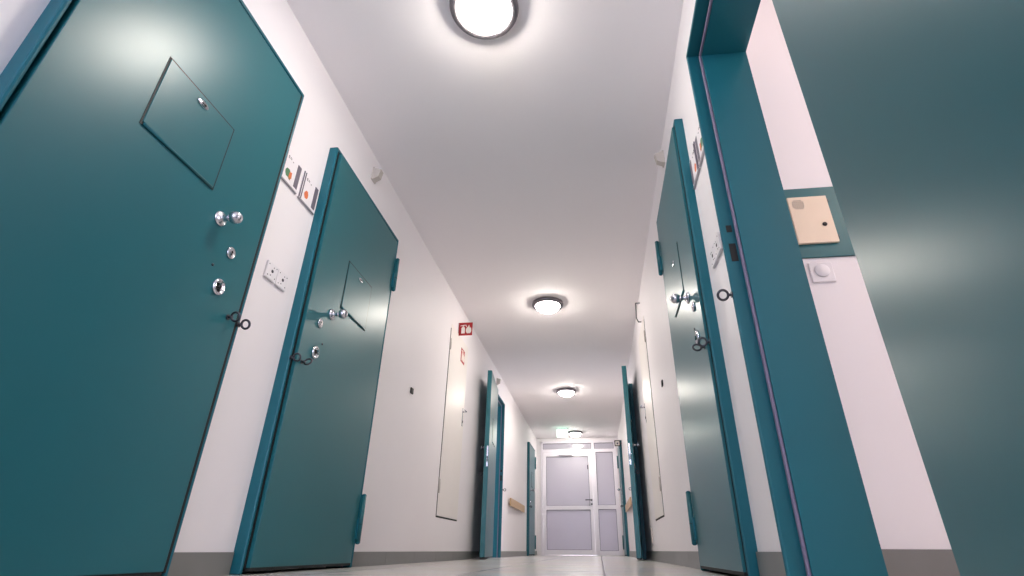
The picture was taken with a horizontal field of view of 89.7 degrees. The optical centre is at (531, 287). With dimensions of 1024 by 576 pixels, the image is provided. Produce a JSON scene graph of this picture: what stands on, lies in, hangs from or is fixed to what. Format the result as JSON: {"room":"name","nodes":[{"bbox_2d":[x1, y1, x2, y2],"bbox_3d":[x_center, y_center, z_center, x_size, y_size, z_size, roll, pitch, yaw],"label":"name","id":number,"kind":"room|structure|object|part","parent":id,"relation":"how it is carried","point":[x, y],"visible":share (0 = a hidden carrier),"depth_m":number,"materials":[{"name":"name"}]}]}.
{"room":"prison interior","nodes":[
{"label":"prison interior","id":0,"kind":"room"},
{"bbox_2d":[0,0,535,572],"bbox_3d":[-0.704,2.212,6.993,0.190,2.600,22.200,-3,-27,6],"label":"wall","id":1,"kind":"structure","parent":0,"point":[401,479],"depth_m":3.46,"materials":[{"name":"paint"}]},
{"bbox_2d":[0,0,300,575],"bbox_3d":[-1.235,-0.256,1.704,0.154,2.153,1.010,-3,-27,6],"label":"door","id":2,"kind":"structure","parent":1,"relation":"in","point":[143,144],"depth_m":1.57,"materials":[{"name":"teal metal"}]},
{"bbox_3d":[-1.172,-0.273,2.000,0.090,0.062,0.062,-3,-27,6],"label":"knob","id":3,"kind":"part","parent":2,"relation":"part of","materials":[{"name":"silver metal"}]},
{"bbox_3d":[-1.200,-0.140,2.051,0.009,0.051,0.044,-3,-27,6],"label":"keyhole plate","id":4,"kind":"part","parent":2,"relation":"part of","materials":[{"name":"silver metal"}]},
{"bbox_2d":[0,0,303,575],"bbox_3d":[-1.345,-0.250,1.740,0.303,2.198,1.025,-3,-27,6],"label":"door frame","id":5,"kind":"structure","parent":1,"relation":"attached to","point":[31,45],"depth_m":1.72,"materials":[{"name":"metal"}]},
{"bbox_2d":[263,260,288,291],"bbox_3d":[-1.206,-0.056,2.426,0.012,0.082,0.170,-3,-27,6],"label":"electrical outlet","id":6,"kind":"object","parent":1,"relation":"attached to","point":[272,272],"visible":1,"depth_m":2.42,"materials":[{"name":"white plastic"}]},
{"bbox_3d":[-1.212,-0.076,2.388,0.011,0.082,0.082,-3,-27,6],"label":"plate","id":7,"kind":"part","parent":6,"relation":"part of","materials":[{"name":"white plastic"}]},
{"bbox_3d":[-1.202,-0.036,2.466,0.011,0.082,0.082,-3,-27,6],"label":"plate","id":8,"kind":"part","parent":6,"relation":"part of","materials":[{"name":"white plastic"}]},
{"bbox_2d":[281,151,301,193],"bbox_3d":[-1.216,-0.591,2.594,0.011,0.172,0.160,-3,-27,6],"label":"sign holder","id":9,"kind":"object","parent":1,"relation":"attached to","point":[291,173],"visible":0.78,"depth_m":2.60,"materials":[{"name":"white plastic"}]},
{"bbox_2d":[297,171,318,214],"bbox_3d":[-1.195,-0.509,2.754,0.011,0.172,0.160,-3,-27,6],"label":"sign holder","id":10,"kind":"object","parent":1,"relation":"attached to","point":[308,191],"visible":1,"depth_m":2.75,"materials":[{"name":"white plastic"}]},
{"bbox_2d":[229,147,398,574],"bbox_3d":[-1.179,0.386,2.984,0.303,2.198,1.035,-3,-27,6],"label":"door frame","id":11,"kind":"structure","parent":1,"relation":"attached to","point":[256,487],"depth_m":2.43,"materials":[{"name":"metal"}]},
{"bbox_2d":[243,154,399,570],"bbox_3d":[-1.059,0.399,2.985,0.154,2.153,1.020,-2,-27,5],"label":"door","id":12,"kind":"structure","parent":1,"relation":"in","point":[309,507],"depth_m":2.80,"materials":[{"name":"teal metal"}]},
{"bbox_3d":[-1.104,0.184,2.684,0.009,0.051,0.044,-2,-27,5],"label":"keyhole plate","id":13,"kind":"part","parent":12,"relation":"part of","materials":[{"name":"silver metal"}]},
{"bbox_3d":[-1.054,0.144,2.814,0.090,0.062,0.062,-2,-27,5],"label":"knob","id":14,"kind":"part","parent":12,"relation":"part of","materials":[{"name":"silver metal"}]},
{"bbox_2d":[167,551,536,575],"bbox_3d":[-0.904,2.198,4.199,0.010,0.080,17.198,-3,-27,6],"label":"baseboard","id":15,"kind":"structure","parent":1,"relation":"attached to","point":[182,563],"depth_m":3.08,"materials":[{"name":"tile"}]},
{"bbox_2d":[371,167,382,183],"bbox_3d":[-1.091,-0.798,3.630,0.060,0.105,0.056,-3,-27,6],"label":"lamp","id":16,"kind":"object","parent":1,"relation":"attached to","point":[377,174],"visible":1,"depth_m":3.61,"materials":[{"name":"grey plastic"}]},
{"bbox_2d":[436,324,467,520],"bbox_3d":[-0.791,1.392,5.397,0.060,1.894,0.764,-3,-27,6],"label":"access panel","id":17,"kind":"object","parent":1,"relation":"attached to","point":[451,446],"visible":1,"depth_m":5.32,"materials":[{"name":"white metal"}]},
{"bbox_2d":[461,347,464,364],"bbox_3d":[-0.791,0.783,5.880,0.004,0.160,0.160,-3,-27,6],"label":"fire sign","id":18,"kind":"object","parent":17,"relation":"attached to","point":[462,350],"visible":1,"depth_m":5.87,"materials":[{"name":"red plastic"}]},
{"bbox_2d":[458,322,472,335],"bbox_3d":[-0.747,0.462,5.770,0.160,0.159,0.028,-3,-27,6],"label":"fire sign","id":19,"kind":"object","parent":1,"relation":"attached to","point":[464,329],"visible":1,"depth_m":5.77,"materials":[{"name":"red plastic"}]},
{"bbox_2d":[479,370,497,557],"bbox_3d":[-0.574,2.238,6.578,0.154,2.153,0.950,-1,-27,2],"label":"door","id":20,"kind":"structure","parent":1,"relation":"in","point":[488,493],"depth_m":6.35,"materials":[{"name":"teal metal"}]},
{"bbox_2d":[484,394,505,558],"bbox_3d":[-0.593,2.642,7.393,0.303,2.198,0.965,-3,-27,6],"label":"door frame","id":21,"kind":"structure","parent":1,"relation":"attached to","point":[499,489],"depth_m":7.75,"materials":[{"name":"metal"}]},
{"bbox_2d":[509,498,524,512],"bbox_3d":[-0.267,3.872,9.140,0.055,0.120,1.700,-3,-27,6],"label":"handrail","id":22,"kind":"object","parent":1,"relation":"attached to","point":[512,502],"visible":1,"depth_m":8.93,"materials":[{"name":"brown wood"}]},
{"bbox_2d":[526,442,534,555],"bbox_3d":[-0.094,4.559,11.139,0.303,2.198,1.045,-3,-27,6],"label":"door frame","id":23,"kind":"structure","parent":1,"relation":"attached to","point":[528,443],"depth_m":10.69,"materials":[{"name":"metal"}]},
{"bbox_2d":[529,445,535,554],"bbox_3d":[0.021,4.572,11.141,0.154,2.153,1.030,-3,-27,6],"label":"door","id":24,"kind":"structure","parent":1,"relation":"in","point":[532,537],"depth_m":11.09,"materials":[{"name":"teal metal"}]},
{"bbox_2d":[223,555,740,575],"bbox_3d":[0.835,3.345,6.209,10.000,0.120,22.800,-3,-27,6],"label":"floor","id":25,"kind":"structure","parent":0,"point":[531,565],"depth_m":2.75,"materials":[{"name":"tile"}]},
{"bbox_2d":[286,0,682,458],"bbox_3d":[0.846,0.923,7.446,10.000,0.120,22.800,-3,-27,6],"label":"ceiling","id":26,"kind":"structure","parent":0,"point":[522,160],"depth_m":3.67,"materials":[{"name":"white paint"}]},
{"bbox_2d":[449,0,518,39],"bbox_3d":[-0.247,-1.413,2.633,0.356,0.110,0.356,-3,-27,6],"label":"ceiling lamp","id":27,"kind":"object","parent":26,"relation":"attached to","point":[479,19],"visible":1,"depth_m":2.62,"materials":[{"name":"silver metal"}]},
{"bbox_2d":[532,296,562,313],"bbox_3d":[0.178,0.220,5.825,0.356,0.110,0.356,-3,-27,6],"label":"ceiling lamp","id":28,"kind":"object","parent":26,"relation":"attached to","point":[547,305],"visible":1,"depth_m":5.74,"materials":[{"name":"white glass"}]},
{"bbox_2d":[556,428,567,436],"bbox_3d":[0.697,3.336,11.830,0.280,0.190,0.060,-3,-27,6],"label":"exit sign","id":29,"kind":"object","parent":26,"relation":"hanging from","point":[560,432],"visible":1,"depth_m":11.81,"materials":[{"name":"white plastic"}]},
{"bbox_2d":[556,388,575,396],"bbox_3d":[0.600,1.844,8.998,0.356,0.110,0.356,-3,-27,6],"label":"ceiling lamp","id":30,"kind":"object","parent":26,"relation":"attached to","point":[565,392],"visible":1,"depth_m":8.91,"materials":[{"name":"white glass"}]},
{"bbox_2d":[568,431,582,436],"bbox_3d":[1.023,3.468,12.172,0.356,0.110,0.356,-3,-27,6],"label":"ceiling lamp","id":31,"kind":"object","parent":26,"relation":"attached to","point":[571,433],"visible":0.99,"depth_m":12.08,"materials":[{"name":"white glass"}]},
{"bbox_2d":[536,437,624,555],"bbox_3d":[1.124,4.960,12.357,2.022,2.600,0.200,-3,-27,6],"label":"wall","id":32,"kind":"structure","parent":0,"point":[538,441],"depth_m":12.46,"materials":[{"name":"paint"}]},
{"bbox_2d":[541,440,622,555],"bbox_3d":[1.135,4.946,12.245,1.850,2.525,0.088,-3,-27,6],"label":"door frame","id":33,"kind":"structure","parent":32,"relation":"in","point":[608,535],"depth_m":12.24,"materials":[{"name":"white metal"}]},
{"bbox_3d":[0.867,3.944,12.798,1.200,0.140,0.010,-3,-27,6],"label":"pane","id":34,"kind":"part","parent":33,"relation":"part of","materials":[{"name":"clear glass"}]},
{"bbox_2d":[543,452,595,554],"bbox_3d":[0.855,5.055,12.164,1.192,2.248,0.118,-3,-27,6],"label":"door","id":35,"kind":"structure","parent":33,"relation":"attached to","point":[568,504],"depth_m":12.14,"materials":[{"name":"white"}]},
{"bbox_3d":[0.860,4.649,12.404,1.030,1.115,0.010,-3,-27,6],"label":"pane","id":36,"kind":"part","parent":35,"relation":"part of","materials":[{"name":"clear glass"}]},
{"bbox_3d":[0.856,5.600,11.918,1.030,0.840,0.010,-3,-27,6],"label":"pane","id":37,"kind":"part","parent":35,"relation":"part of","materials":[{"name":"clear glass"}]},
{"bbox_3d":[1.771,3.898,12.701,0.480,0.140,0.010,-3,-27,6],"label":"pane","id":38,"kind":"part","parent":33,"relation":"part of","materials":[{"name":"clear glass"}]},
{"bbox_3d":[1.765,4.569,12.359,0.415,1.205,0.010,-3,-27,6],"label":"pane","id":39,"kind":"part","parent":33,"relation":"part of","materials":[{"name":"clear glass"}]},
{"bbox_3d":[1.761,5.573,11.846,0.415,0.870,0.010,-3,-27,6],"label":"pane","id":40,"kind":"part","parent":33,"relation":"part of","materials":[{"name":"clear glass"}]},
{"bbox_2d":[618,0,780,551],"bbox_3d":[1.492,2.101,6.758,0.190,2.600,22.200,-3,-27,6],"label":"wall","id":41,"kind":"structure","parent":0,"point":[671,532],"depth_m":3.46,"materials":[{"name":"paint"}]},
{"bbox_2d":[614,440,621,445],"bbox_3d":[1.819,3.281,10.865,0.150,0.120,0.013,-3,-27,6],"label":"flag sign","id":42,"kind":"object","parent":41,"relation":"attached to","point":[617,442],"visible":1,"depth_m":10.86,"materials":[{"name":"black plastic"}]},
{"bbox_2d":[617,446,626,555],"bbox_3d":[1.896,4.478,10.940,0.154,2.153,1.030,-3,-27,6],"label":"door","id":43,"kind":"structure","parent":41,"relation":"in","point":[618,450],"depth_m":10.90,"materials":[{"name":"teal metal"}]},
{"bbox_2d":[617,440,628,555],"bbox_3d":[2.008,4.453,10.914,0.307,2.198,1.045,-3,-27,6],"label":"door frame","id":44,"kind":"structure","parent":41,"relation":"attached to","point":[620,446],"depth_m":10.43,"materials":[{"name":"metal"}]},
{"bbox_2d":[625,497,631,511],"bbox_3d":[1.687,3.774,8.930,0.055,0.120,1.700,-3,-27,6],"label":"handrail","id":45,"kind":"object","parent":41,"relation":"attached to","point":[629,502],"visible":0.88,"depth_m":8.62,"materials":[{"name":"brown wood"}]},
{"bbox_2d":[622,366,641,558],"bbox_3d":[1.280,2.144,6.379,0.154,2.153,0.950,-5,-28,10],"label":"door","id":46,"kind":"structure","parent":41,"relation":"in","point":[631,444],"depth_m":5.97,"materials":[{"name":"teal metal"}]},
{"bbox_3d":[1.137,1.927,5.981,0.018,0.240,0.004,-5,-28,10],"label":"lock plate","id":47,"kind":"part","parent":46,"relation":"part of","materials":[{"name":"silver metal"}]},
{"bbox_2d":[628,383,646,559],"bbox_3d":[1.510,2.536,7.168,0.307,2.198,0.965,-3,-27,6],"label":"door frame","id":48,"kind":"structure","parent":41,"relation":"attached to","point":[635,448],"depth_m":6.71,"materials":[{"name":"metal"}]},
{"bbox_2d":[638,316,664,520],"bbox_3d":[1.158,1.294,5.188,0.060,1.894,0.764,-3,-27,6],"label":"access panel","id":49,"kind":"object","parent":41,"relation":"attached to","point":[645,373],"visible":1,"depth_m":5.10,"materials":[{"name":"white metal"}]},
{"bbox_2d":[654,150,664,167],"bbox_3d":[0.867,-0.877,3.501,0.060,0.105,0.056,-3,-27,6],"label":"lamp","id":50,"kind":"object","parent":41,"relation":"attached to","point":[659,157],"visible":1,"depth_m":3.48,"materials":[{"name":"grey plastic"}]},
{"bbox_2d":[689,141,700,189],"bbox_3d":[0.803,-0.606,2.547,0.011,0.172,0.160,-3,-27,6],"label":"sign holder","id":51,"kind":"object","parent":41,"relation":"attached to","point":[694,163],"visible":0.98,"depth_m":2.53,"materials":[{"name":"white paper"}]},
{"bbox_3d":[0.803,-0.606,2.547,0.011,0.172,0.160,-3,-27,6],"label":"edge rail","id":52,"kind":"part","parent":51,"relation":"part of","materials":[{"name":"silver metal"}]},
{"bbox_2d":[695,123,703,166],"bbox_3d":[0.783,-0.683,2.397,0.011,0.172,0.160,-3,-27,6],"label":"sign holder","id":53,"kind":"object","parent":41,"relation":"attached to","point":[698,139],"visible":0.71,"depth_m":2.41,"materials":[{"name":"white paper"}]},
{"bbox_3d":[0.783,-0.683,2.397,0.011,0.172,0.160,-3,-27,6],"label":"edge rail","id":54,"kind":"part","parent":53,"relation":"part of","materials":[{"name":"silver metal"}]},
{"bbox_2d":[655,127,747,575],"bbox_3d":[0.814,0.298,2.771,0.154,2.153,0.990,-3,-27,7],"label":"door","id":55,"kind":"structure","parent":41,"relation":"in","point":[714,526],"depth_m":2.57,"materials":[{"name":"teal metal"}]},
{"bbox_3d":[0.751,0.053,2.620,0.090,0.062,0.062,-3,-27,7],"label":"knob","id":56,"kind":"part","parent":55,"relation":"part of","materials":[{"name":"silver metal"}]},
{"bbox_3d":[0.778,0.089,2.482,0.009,0.051,0.044,-3,-27,7],"label":"keyhole plate","id":57,"kind":"part","parent":55,"relation":"part of","materials":[{"name":"silver metal"}]},
{"bbox_2d":[629,551,785,575],"bbox_3d":[1.094,2.093,3.987,0.010,0.090,17.198,-3,-27,6],"label":"baseboard","id":58,"kind":"structure","parent":41,"relation":"attached to","point":[769,563],"depth_m":3.01,"materials":[{"name":"tile"}]},
{"bbox_2d":[656,119,759,575],"bbox_3d":[0.926,0.273,2.744,0.298,2.198,1.005,-3,-27,6],"label":"door frame","id":59,"kind":"structure","parent":41,"relation":"attached to","point":[745,522],"depth_m":2.17,"materials":[{"name":"metal"}]},
{"bbox_2d":[710,232,722,267],"bbox_3d":[0.788,-0.160,2.205,0.012,0.082,0.170,-3,-27,6],"label":"switch plate","id":60,"kind":"object","parent":41,"relation":"attached to","point":[716,249],"visible":1,"depth_m":2.18,"materials":[{"name":"white plastic"}]},
{"bbox_3d":[0.794,-0.140,2.244,0.011,0.082,0.082,-3,-27,6],"label":"plate","id":61,"kind":"part","parent":60,"relation":"part of","materials":[{"name":"white plastic"}]},
{"bbox_3d":[0.784,-0.180,2.166,0.011,0.082,0.082,-3,-27,6],"label":"plate","id":62,"kind":"part","parent":60,"relation":"part of","materials":[{"name":"white plastic"}]},
{"bbox_2d":[686,0,887,575],"bbox_3d":[0.755,-0.338,1.482,0.307,2.138,0.935,-3,-27,6],"label":"door frame","id":63,"kind":"structure","parent":41,"relation":"attached to","point":[825,524],"depth_m":1.72,"materials":[{"name":"metal"}]},
{"bbox_2d":[746,0,951,548],"bbox_3d":[2.682,-0.362,1.927,3.448,2.600,0.150,-3,-27,6],"label":"wall","id":64,"kind":"structure","parent":0,"point":[905,512],"depth_m":1.75,"materials":[{"name":"paint"}]},
{"bbox_2d":[784,186,855,258],"bbox_3d":[1.141,-0.263,1.983,0.330,0.318,0.024,-3,-27,6],"label":"intercom panel","id":65,"kind":"object","parent":64,"relation":"attached to","point":[820,229],"visible":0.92,"depth_m":1.97,"materials":[{"name":"teal metal"}]},
{"bbox_2d":[808,262,836,282],"bbox_3d":[1.069,-0.059,1.894,0.082,0.082,0.014,-3,-27,6],"label":"light switch","id":66,"kind":"object","parent":64,"relation":"attached to","point":[819,271],"visible":1,"depth_m":1.89,"materials":[{"name":"white plastic"}]},
{"bbox_2d":[772,0,1023,575],"bbox_3d":[0.487,-0.715,0.730,0.154,2.098,0.920,-8,-28,15],"label":"door","id":67,"kind":"structure","parent":64,"relation":"in","point":[915,108],"depth_m":0.59,"materials":[{"name":"teal metal"}]},
{"bbox_2d":[881,549,959,575],"bbox_3d":[2.667,0.716,1.287,3.448,0.098,0.010,-3,-27,6],"label":"baseboard","id":68,"kind":"structure","parent":64,"relation":"attached to","point":[898,562],"depth_m":1.46,"materials":[{"name":"tile"}]}
]}

